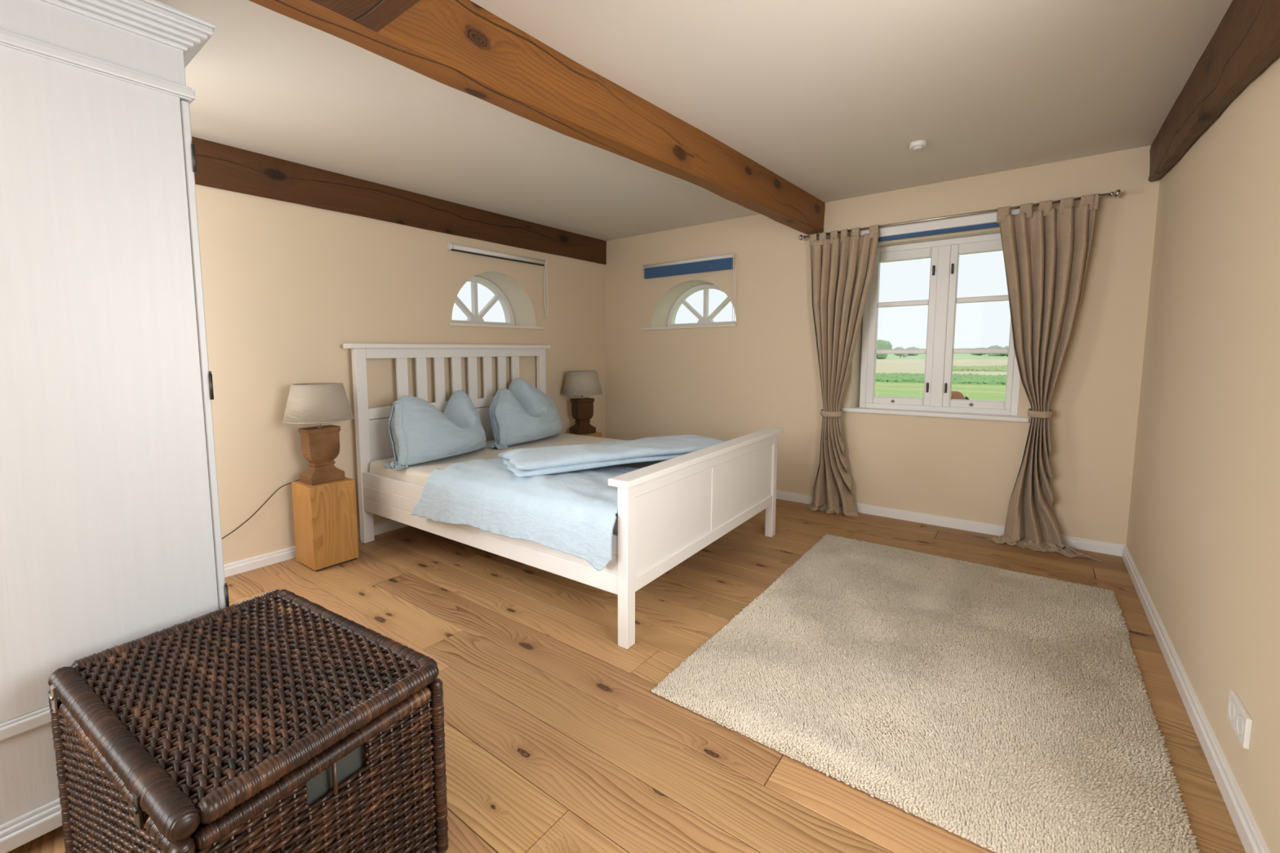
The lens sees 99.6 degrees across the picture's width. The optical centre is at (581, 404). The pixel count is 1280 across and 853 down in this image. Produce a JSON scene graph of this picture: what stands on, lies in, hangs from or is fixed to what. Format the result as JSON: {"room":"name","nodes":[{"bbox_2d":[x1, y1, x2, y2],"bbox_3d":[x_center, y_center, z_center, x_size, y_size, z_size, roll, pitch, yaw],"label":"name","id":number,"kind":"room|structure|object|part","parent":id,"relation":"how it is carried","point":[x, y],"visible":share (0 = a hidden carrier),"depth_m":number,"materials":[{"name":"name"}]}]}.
{"room":"bedroom","nodes":[
{"label":"bedroom","id":0,"kind":"room"},
{"bbox_2d":[195,184,605,564],"bbox_3d":[-2.057,-0.210,3.158,0.350,2.626,6.750,4,7,40],"label":"wall","id":1,"kind":"structure","parent":0,"point":[286,285],"depth_m":3.37,"materials":[{"name":"beige paint"}]},
{"bbox_2d":[223,520,408,577],"bbox_3d":[-1.800,0.910,3.276,0.016,0.070,6.383,4,7,40],"label":"baseboard","id":2,"kind":"structure","parent":1,"relation":"attached to","point":[275,557],"depth_m":3.21,"materials":[{"name":"white paint"}]},
{"bbox_2d":[448,275,544,329],"bbox_3d":[-0.796,-0.873,4.567,0.344,0.442,1.036,4,7,40],"label":"window","id":3,"kind":"structure","parent":1,"relation":"in","point":[474,318],"depth_m":4.64,"materials":[{"name":"white paint"}]},
{"bbox_3d":[-0.920,-0.888,4.632,0.070,0.422,0.864,4,7,40],"label":"frame","id":4,"kind":"part","parent":3,"relation":"part of","materials":[{"name":"white paint"}]},
{"bbox_3d":[-0.672,-0.656,4.485,0.024,0.024,1.036,4,7,40],"label":"sill","id":5,"kind":"part","parent":3,"relation":"part of","materials":[{"name":"beige paint"}]},
{"bbox_2d":[446,242,548,318],"bbox_3d":[-0.656,-0.999,4.446,0.060,0.518,1.053,4,7,40],"label":"roller blind","id":6,"kind":"object","parent":3,"relation":"attached to","point":[450,246],"visible":1,"depth_m":4.39,"materials":[{"name":"white plastic"}]},
{"bbox_3d":[-0.318,-1.016,4.824,0.010,0.473,0.041,4,7,40],"label":"pull chain","id":7,"kind":"part","parent":6,"relation":"part of","materials":[{"name":"white plastic"}]},
{"bbox_2d":[7,498,1245,852],"bbox_3d":[-0.299,1.127,2.045,3.918,0.150,6.400,4,7,40],"label":"floor","id":8,"kind":"structure","parent":0,"point":[557,739],"depth_m":1.92,"materials":[{"name":"brown wood"}]},
{"bbox_2d":[0,0,229,852],"bbox_3d":[-1.627,0.011,1.668,1.024,2.164,0.696,4,7,40],"label":"wardrobe","id":9,"kind":"object","parent":8,"relation":"on","point":[110,528],"visible":0.73,"depth_m":1.38,"materials":[{"name":"white wood"}]},
{"bbox_3d":[-1.637,0.751,1.721,0.924,0.038,0.646,4,7,40],"label":"moulding","id":10,"kind":"part","parent":9,"relation":"part of","materials":[{"name":"white wood"}]},
{"bbox_3d":[-1.646,0.878,1.720,0.900,0.220,0.614,4,7,40],"label":"drawer","id":11,"kind":"part","parent":9,"relation":"part of","materials":[{"name":"white wood"}]},
{"bbox_3d":[-1.650,-0.875,1.564,0.928,0.034,0.648,4,7,40],"label":"moulding","id":12,"kind":"part","parent":9,"relation":"part of","materials":[{"name":"white wood"}]},
{"bbox_3d":[-1.636,-1.029,1.568,1.024,0.074,0.696,4,7,40],"label":"cornice","id":13,"kind":"part","parent":9,"relation":"part of","materials":[{"name":"white wood"}]},
{"bbox_3d":[-1.277,-0.075,1.729,0.446,1.591,0.020,4,7,40],"label":"door","id":14,"kind":"part","parent":9,"relation":"part of","materials":[{"name":"white wood"}]},
{"bbox_2d":[47,589,448,852],"bbox_3d":[-0.805,0.870,1.313,0.780,0.505,0.570,3,7,34],"label":"chest","id":15,"kind":"object","parent":8,"relation":"on","point":[276,721],"visible":1,"depth_m":1.17,"materials":[{"name":"wicker"}]},
{"bbox_3d":[-1.256,0.898,1.312,0.035,0.453,0.036,3,7,34],"label":"corner post","id":16,"kind":"part","parent":15,"relation":"part of","materials":[{"name":"wicker"}]},
{"bbox_3d":[-0.952,0.711,1.085,0.701,0.036,0.037,3,7,34],"label":"rail","id":17,"kind":"part","parent":15,"relation":"part of","materials":[{"name":"wicker"}]},
{"bbox_3d":[-0.943,0.667,1.079,0.749,0.053,0.054,3,7,34],"label":"lid rail","id":18,"kind":"part","parent":15,"relation":"part of","materials":[{"name":"wicker"}]},
{"bbox_3d":[-1.098,0.626,1.512,0.048,0.047,0.504,3,7,34],"label":"lid rail","id":19,"kind":"part","parent":15,"relation":"part of","materials":[{"name":"wicker"}]},
{"bbox_3d":[-0.648,0.934,0.894,0.035,0.453,0.036,3,7,34],"label":"corner post","id":20,"kind":"part","parent":15,"relation":"part of","materials":[{"name":"wicker"}]},
{"bbox_3d":[-0.503,0.707,1.090,0.036,0.035,0.486,3,7,34],"label":"rail","id":21,"kind":"part","parent":15,"relation":"part of","materials":[{"name":"wicker"}]},
{"bbox_3d":[-0.495,0.661,1.099,0.047,0.046,0.504,3,7,34],"label":"lid rail","id":22,"kind":"part","parent":15,"relation":"part of","materials":[{"name":"wicker"}]},
{"bbox_3d":[-0.659,0.624,1.505,0.732,0.046,0.047,3,7,34],"label":"lid rail","id":23,"kind":"part","parent":15,"relation":"part of","materials":[{"name":"wicker"}]},
{"bbox_3d":[-0.499,1.121,1.130,0.037,0.036,0.486,3,7,34],"label":"rail","id":24,"kind":"part","parent":15,"relation":"part of","materials":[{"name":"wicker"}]},
{"bbox_3d":[-0.351,0.890,1.323,0.035,0.453,0.036,3,7,34],"label":"corner post","id":25,"kind":"part","parent":15,"relation":"part of","materials":[{"name":"wicker"}]},
{"bbox_2d":[291,477,359,571],"bbox_3d":[-1.540,0.699,3.239,0.251,0.492,0.266,4,7,40],"label":"stand","id":26,"kind":"object","parent":8,"relation":"on","point":[326,520],"visible":0.89,"depth_m":3.15,"materials":[{"name":"brown wood"}]},
{"bbox_2d":[222,382,354,538],"bbox_3d":[-1.743,0.389,2.980,0.386,0.983,0.992,4,7,38],"label":"table lamp","id":27,"kind":"object","parent":26,"relation":"on","point":[319,403],"visible":0.97,"depth_m":3.12,"materials":[{"name":"brown wood"}]},
{"bbox_3d":[-1.938,0.670,3.031,0.782,0.417,0.089,-6,8,-43],"label":"cord","id":28,"kind":"part","parent":27,"relation":"part of","materials":[{"name":"black plastic"}]},
{"bbox_3d":[-1.556,-0.019,3.180,0.380,0.212,0.380,4,7,38],"label":"lamp shade","id":29,"kind":"part","parent":27,"relation":"part of","materials":[{"name":"grey fabric"}]},
{"bbox_2d":[342,343,783,648],"bbox_3d":[-0.080,0.244,3.548,2.172,1.313,1.884,4,7,39],"label":"frame","id":30,"kind":"object","parent":8,"relation":"on","point":[670,510],"visible":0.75,"depth_m":3.00,"materials":[{"name":"white paint"}]},
{"bbox_3d":[-1.434,0.273,3.531,0.050,1.282,0.074,4,7,39],"label":"head post","id":31,"kind":"part","parent":30,"relation":"part of","materials":[{"name":"white paint"}]},
{"bbox_3d":[-0.897,-0.007,4.179,0.038,0.071,1.648,4,7,39],"label":"headboard rail","id":32,"kind":"part","parent":30,"relation":"part of","materials":[{"name":"white paint"}]},
{"bbox_3d":[-0.895,0.288,4.208,0.030,0.513,1.648,4,7,39],"label":"headboard panel","id":33,"kind":"part","parent":30,"relation":"part of","materials":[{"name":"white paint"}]},
{"bbox_3d":[-0.901,-0.401,4.141,0.038,0.066,1.648,4,7,39],"label":"headboard rail","id":34,"kind":"part","parent":30,"relation":"part of","materials":[{"name":"white paint"}]},
{"bbox_3d":[-0.628,0.620,2.901,2.034,0.248,0.026,4,7,39],"label":"rail","id":35,"kind":"part","parent":30,"relation":"part of","materials":[{"name":"white paint"}]},
{"bbox_2d":[369,432,667,533],"bbox_3d":[-0.080,0.466,3.570,2.012,0.228,1.716,4,7,39],"label":"mattress","id":36,"kind":"object","parent":30,"relation":"on","point":[418,473],"visible":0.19,"depth_m":3.52,"materials":[{"name":"white fabric"}]},
{"bbox_2d":[383,389,486,470],"bbox_3d":[-0.969,0.136,3.612,0.450,0.430,0.869,4,7,39],"label":"pillow","id":37,"kind":"object","parent":36,"relation":"on","point":[420,433],"visible":1,"depth_m":3.40,"materials":[{"name":"blue fabric"}]},
{"bbox_2d":[410,457,639,571],"bbox_3d":[-0.159,0.477,2.946,1.394,0.308,0.880,4,7,39],"label":"duvet","id":38,"kind":"object","parent":36,"relation":"on","point":[573,513],"visible":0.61,"depth_m":2.55,"materials":[{"name":"fabric"}]},
{"bbox_2d":[487,377,562,449],"bbox_3d":[-0.459,0.035,4.285,0.465,0.491,0.878,4,7,39],"label":"pillow","id":39,"kind":"object","parent":36,"relation":"on","point":[521,413],"visible":1,"depth_m":4.08,"materials":[{"name":"blue fabric"}]},
{"bbox_2d":[497,434,725,476],"bbox_3d":[0.210,0.287,3.251,1.396,0.161,0.906,-2,6,-17],"label":"duvet","id":40,"kind":"object","parent":36,"relation":"on","point":[522,462],"visible":0.92,"depth_m":2.94,"materials":[{"name":"fabric"}]},
{"bbox_3d":[-0.358,0.135,4.868,0.050,1.282,0.074,4,7,39],"label":"head post","id":41,"kind":"part","parent":30,"relation":"part of","materials":[{"name":"white paint"}]},
{"bbox_3d":[0.189,0.676,2.260,0.050,0.698,0.062,4,7,39],"label":"foot post","id":42,"kind":"part","parent":30,"relation":"part of","materials":[{"name":"white paint"}]},
{"bbox_3d":[0.445,0.530,2.568,0.022,0.347,0.760,4,7,39],"label":"panel","id":43,"kind":"part","parent":30,"relation":"part of","materials":[{"name":"white paint"}]},
{"bbox_3d":[0.731,0.698,2.942,0.042,0.064,1.672,4,7,39],"label":"rail","id":44,"kind":"part","parent":30,"relation":"part of","materials":[{"name":"white paint"}]},
{"bbox_3d":[0.728,0.289,2.902,0.042,0.062,1.672,4,7,39],"label":"rail","id":45,"kind":"part","parent":30,"relation":"part of","materials":[{"name":"white paint"}]},
{"bbox_3d":[0.972,0.462,3.223,0.022,0.347,0.896,4,7,39],"label":"panel","id":46,"kind":"part","parent":30,"relation":"part of","materials":[{"name":"white paint"}]},
{"bbox_3d":[1.272,0.536,3.606,0.050,0.698,0.062,4,7,39],"label":"foot post","id":47,"kind":"part","parent":30,"relation":"part of","materials":[{"name":"white paint"}]},
{"bbox_2d":[565,431,601,437],"bbox_3d":[0.016,0.507,5.091,0.251,0.492,0.266,4,7,40],"label":"stand","id":48,"kind":"object","parent":8,"relation":"on","point":[598,434],"visible":0.11,"depth_m":5.01,"materials":[{"name":"brown wood"}]},
{"bbox_2d":[562,370,602,434],"bbox_3d":[0.009,-0.028,5.053,0.382,0.581,0.382,-4,7,-35],"label":"table lamp","id":49,"kind":"object","parent":48,"relation":"on","point":[581,383],"visible":1,"depth_m":4.97,"materials":[{"name":"brown wood"}]},
{"bbox_3d":[0.008,-0.211,5.035,0.380,0.212,0.380,-4,7,-35],"label":"lamp shade","id":50,"kind":"part","parent":49,"relation":"part of","materials":[{"name":"grey fabric"}]},
{"bbox_2d":[651,533,1200,852],"bbox_3d":[1.482,0.995,2.349,1.400,0.022,2.203,4,7,40],"label":"rug","id":51,"kind":"object","parent":8,"relation":"on","point":[1000,710],"visible":1,"depth_m":1.92,"materials":[{"name":"beige carpet"}]},
{"bbox_2d":[155,0,1232,240],"bbox_3d":[-0.320,-1.363,1.804,4.618,0.100,7.100,4,7,40],"label":"ceiling","id":52,"kind":"structure","parent":0,"point":[831,98],"depth_m":2.38,"materials":[{"name":"beige paint"}]},
{"bbox_2d":[310,0,420,31],"bbox_3d":[0.103,-1.107,0.817,1.938,0.236,0.204,4,7,40],"label":"ceiling beam","id":53,"kind":"structure","parent":52,"relation":"attached to","point":[374,15],"depth_m":1.42,"materials":[{"name":"brown wood"}]},
{"bbox_2d":[191,136,606,264],"bbox_3d":[-1.811,-1.306,3.067,0.026,0.240,6.400,4,7,40],"label":"ceiling beam","id":54,"kind":"structure","parent":52,"relation":"attached to","point":[219,166],"depth_m":3.54,"materials":[{"name":"brown wood"}]},
{"bbox_2d":[248,0,825,235],"bbox_3d":[-0.332,-1.199,1.832,0.189,0.240,6.408,4,7,42],"label":"ceiling beam","id":55,"kind":"structure","parent":52,"relation":"attached to","point":[460,45],"depth_m":2.04,"materials":[{"name":"brown wood"}]},
{"bbox_2d":[909,139,927,150],"bbox_3d":[1.850,-1.425,2.957,0.084,0.034,0.084,4,7,40],"label":"smoke detector","id":56,"kind":"object","parent":52,"relation":"attached to","point":[917,144],"visible":1,"depth_m":2.94,"materials":[{"name":"white plastic"}]},
{"bbox_2d":[1147,0,1279,182],"bbox_3d":[1.163,-1.022,0.589,0.072,0.378,6.400,4,7,40],"label":"ceiling beam","id":57,"kind":"structure","parent":52,"relation":"attached to","point":[1246,41],"depth_m":1.86,"materials":[{"name":"brown wood"}]},
{"bbox_2d":[604,145,1159,545],"bbox_3d":[1.859,-0.372,4.498,4.618,2.626,0.350,4,7,40],"label":"wall","id":58,"kind":"structure","parent":0,"point":[761,372],"depth_m":3.96,"materials":[{"name":"beige paint"}]},
{"bbox_2d":[640,284,736,330],"bbox_3d":[1.066,-0.930,5.074,0.979,0.422,0.344,4,7,40],"label":"window","id":59,"kind":"structure","parent":58,"relation":"in","point":[704,321],"depth_m":5.13,"materials":[{"name":"white paint"}]},
{"bbox_3d":[0.965,-0.718,4.971,0.979,0.022,0.024,4,7,40],"label":"sill","id":60,"kind":"part","parent":59,"relation":"part of","materials":[{"name":"beige paint"}]},
{"bbox_2d":[641,253,736,324],"bbox_3d":[0.964,-1.025,4.920,0.954,0.604,0.054,4,7,40],"label":"roller blind","id":61,"kind":"object","parent":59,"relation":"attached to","point":[722,262],"visible":1,"depth_m":4.85,"materials":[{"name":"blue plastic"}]},
{"bbox_3d":[1.306,-0.982,4.604,0.022,0.573,0.004,4,7,40],"label":"pull chain","id":62,"kind":"part","parent":61,"relation":"part of","materials":[{"name":"white plastic"}]},
{"bbox_3d":[1.191,-0.947,5.146,0.820,0.404,0.070,4,7,40],"label":"frame","id":63,"kind":"part","parent":59,"relation":"part of","materials":[{"name":"white paint"}]},
{"bbox_2d":[840,232,1029,422],"bbox_3d":[2.497,-0.540,3.820,1.119,1.236,0.227,4,7,40],"label":"window","id":64,"kind":"structure","parent":58,"relation":"in","point":[936,401],"depth_m":3.80,"materials":[{"name":"white paint"}]},
{"bbox_3d":[2.363,-0.567,3.978,0.430,1.132,0.054,4,7,40],"label":"sash frame","id":65,"kind":"part","parent":64,"relation":"part of","materials":[{"name":"white paint"}]},
{"bbox_3d":[2.477,0.061,3.847,1.119,0.033,0.147,4,7,40],"label":"sill","id":66,"kind":"part","parent":64,"relation":"part of","materials":[{"name":"white paint"}]},
{"bbox_3d":[2.727,-0.540,3.675,0.390,1.132,0.054,4,7,40],"label":"sash frame","id":67,"kind":"part","parent":64,"relation":"part of","materials":[{"name":"white paint"}]},
{"bbox_2d":[859,208,1019,241],"bbox_3d":[2.417,-1.208,3.670,0.980,0.096,0.062,4,7,40],"label":"roller blind","id":68,"kind":"object","parent":58,"relation":"attached to","point":[984,220],"visible":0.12,"depth_m":3.63,"materials":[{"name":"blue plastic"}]},
{"bbox_2d":[776,490,1126,556],"bbox_3d":[1.751,0.765,4.467,3.918,0.070,0.016,4,7,40],"label":"baseboard","id":69,"kind":"structure","parent":58,"relation":"attached to","point":[1102,547],"depth_m":3.76,"materials":[{"name":"white paint"}]},
{"bbox_2d":[799,189,1120,239],"bbox_3d":[2.398,-1.254,3.643,1.776,0.048,0.122,4,7,40],"label":"curtain rod","id":70,"kind":"object","parent":58,"relation":"attached to","point":[1117,193],"visible":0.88,"depth_m":3.52,"materials":[{"name":"silver metal"}]},
{"bbox_2d":[806,224,879,516],"bbox_3d":[1.934,-0.234,4.061,0.479,2.130,0.158,4,7,40],"label":"curtain","id":71,"kind":"object","parent":70,"relation":"hanging from","point":[842,268],"visible":1,"depth_m":4.06,"materials":[{"name":"beige fabric"}]},
{"bbox_2d":[987,193,1102,561],"bbox_3d":[2.840,-0.166,3.277,0.604,2.130,0.170,5,7,42],"label":"curtain","id":72,"kind":"object","parent":70,"relation":"hanging from","point":[1046,251],"visible":1,"depth_m":3.30,"materials":[{"name":"beige fabric"}]},
{"bbox_2d":[1126,54,1279,852],"bbox_3d":[1.213,0.026,0.426,0.350,2.626,6.750,4,7,40],"label":"wall","id":73,"kind":"structure","parent":0,"point":[1203,537],"depth_m":1.76,"materials":[{"name":"beige paint"}]},
{"bbox_2d":[1121,546,1269,852],"bbox_3d":[1.190,1.126,0.779,0.016,0.070,6.383,4,7,40],"label":"baseboard","id":74,"kind":"structure","parent":73,"relation":"attached to","point":[1251,839],"depth_m":1.68,"materials":[{"name":"white paint"}]},
{"bbox_2d":[1226,689,1253,749],"bbox_3d":[1.775,0.847,1.453,0.012,0.082,0.160,4,7,40],"label":"power socket","id":75,"kind":"object","parent":73,"relation":"attached to","point":[1237,715],"visible":1,"depth_m":1.43,"materials":[{"name":"white plastic"}]},
{"label":"outside","id":76,"kind":"structure","parent":0,"visible":0},
{"bbox_2d":[875,359,1008,375],"bbox_3d":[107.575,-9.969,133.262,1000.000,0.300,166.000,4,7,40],"label":"field","id":77,"kind":"structure","parent":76,"point":[886,366],"depth_m":131.42,"materials":[{"name":"plant"}]},
{"bbox_2d":[952,364,1007,371],"bbox_3d":[73.074,-6.619,95.794,13.458,0.854,16.960,4,7,40],"label":"grass","id":78,"kind":"structure","parent":77,"relation":"on","point":[971,368],"depth_m":92.20,"materials":[{"name":"green plant"}]},
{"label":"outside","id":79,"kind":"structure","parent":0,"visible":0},
{"bbox_2d":[875,353,1008,359],"bbox_3d":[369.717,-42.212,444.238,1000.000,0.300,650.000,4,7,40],"label":"meadow","id":80,"kind":"structure","parent":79,"point":[921,356],"depth_m":271.04,"materials":[{"name":"green plant"}]},
{"bbox_2d":[876,339,892,359],"bbox_3d":[128.425,-23.848,231.181,8.695,8.680,8.286,4,7,40],"label":"tree","id":81,"kind":"object","parent":80,"relation":"on","point":[881,344],"visible":0.48,"depth_m":228.01,"materials":[{"name":"green plant"}]},
{"bbox_2d":[893,346,907,356],"bbox_3d":[172.282,-28.596,290.703,7.778,5.622,6.681,4,7,40],"label":"tree","id":82,"kind":"object","parent":80,"relation":"on","point":[896,348],"visible":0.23,"depth_m":289.58,"materials":[{"name":"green plant"}]},
{"bbox_2d":[905,346,919,355],"bbox_3d":[222.253,-36.235,364.786,12.061,6.689,15.222,4,7,40],"label":"tree","id":83,"kind":"object","parent":80,"relation":"on","point":[908,354],"visible":0.21,"depth_m":361.79,"materials":[{"name":"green plant"}]},
{"bbox_2d":[969,347,987,355],"bbox_3d":[252.228,-33.883,341.288,12.047,5.082,13.089,4,7,40],"label":"tree","id":84,"kind":"object","parent":80,"relation":"on","point":[975,348],"visible":0.13,"depth_m":339.46,"materials":[{"name":"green plant"}]},
{"bbox_2d":[986,345,1002,355],"bbox_3d":[233.667,-30.491,304.632,8.952,6.794,11.145,4,7,40],"label":"tree","id":85,"kind":"object","parent":80,"relation":"on","point":[993,346],"visible":0.23,"depth_m":302.36,"materials":[{"name":"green plant"}]},
{"bbox_2d":[993,346,1008,356],"bbox_3d":[225.943,-28.509,284.736,13.076,5.698,13.281,4,7,40],"label":"tree","id":86,"kind":"object","parent":80,"relation":"on","point":[997,354],"visible":0.08,"depth_m":285.71,"materials":[{"name":"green plant"}]},
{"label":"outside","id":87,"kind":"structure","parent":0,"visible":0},
{"bbox_2d":[874,381,1005,401],"bbox_3d":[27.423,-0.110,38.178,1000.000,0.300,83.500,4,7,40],"label":"paddock","id":88,"kind":"structure","parent":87,"point":[885,393],"depth_m":47.75,"materials":[{"name":"green plant"}]},
{"bbox_2d":[875,382,1005,397],"bbox_3d":[25.592,-1.042,40.593,23.300,1.120,0.125,4,7,40],"label":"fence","id":89,"kind":"object","parent":88,"relation":"on","point":[967,391],"visible":0.28,"depth_m":39.26,"materials":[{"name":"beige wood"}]},
{"bbox_3d":[24.448,-1.218,41.473,2.900,0.120,0.025,4,7,40],"label":"rail","id":90,"kind":"part","parent":89,"relation":"part of","materials":[{"name":"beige wood"}]},
{"bbox_3d":[24.445,-1.556,41.440,2.900,0.120,0.025,4,7,40],"label":"rail","id":91,"kind":"part","parent":89,"relation":"part of","materials":[{"name":"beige wood"}]},
{"bbox_3d":[26.670,-1.057,39.617,2.900,0.120,0.025,4,7,40],"label":"rail","id":92,"kind":"part","parent":89,"relation":"part of","materials":[{"name":"beige wood"}]},
{"bbox_3d":[26.667,-1.395,39.584,2.900,0.120,0.025,4,7,40],"label":"rail","id":93,"kind":"part","parent":89,"relation":"part of","materials":[{"name":"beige wood"}]},
{"bbox_3d":[28.892,-0.896,37.760,2.900,0.120,0.025,4,7,40],"label":"rail","id":94,"kind":"part","parent":89,"relation":"part of","materials":[{"name":"beige wood"}]},
{"bbox_3d":[28.889,-1.235,37.727,2.900,0.120,0.025,4,7,40],"label":"rail","id":95,"kind":"part","parent":89,"relation":"part of","materials":[{"name":"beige wood"}]},
{"bbox_2d":[875,372,1006,385],"bbox_3d":[41.555,-3.677,68.858,51.010,0.703,19.048,4,7,40],"label":"grass","id":96,"kind":"structure","parent":88,"relation":"on","point":[970,379],"depth_m":62.73,"materials":[{"name":"green plant"}]},
{"bbox_2d":[951,391,968,399],"bbox_3d":[20.040,-0.010,29.225,0.605,1.534,2.429,-1,6,-7],"label":"horse","id":97,"kind":"object","parent":88,"relation":"on","point":[954,394],"visible":0.04,"depth_m":28.59}
]}

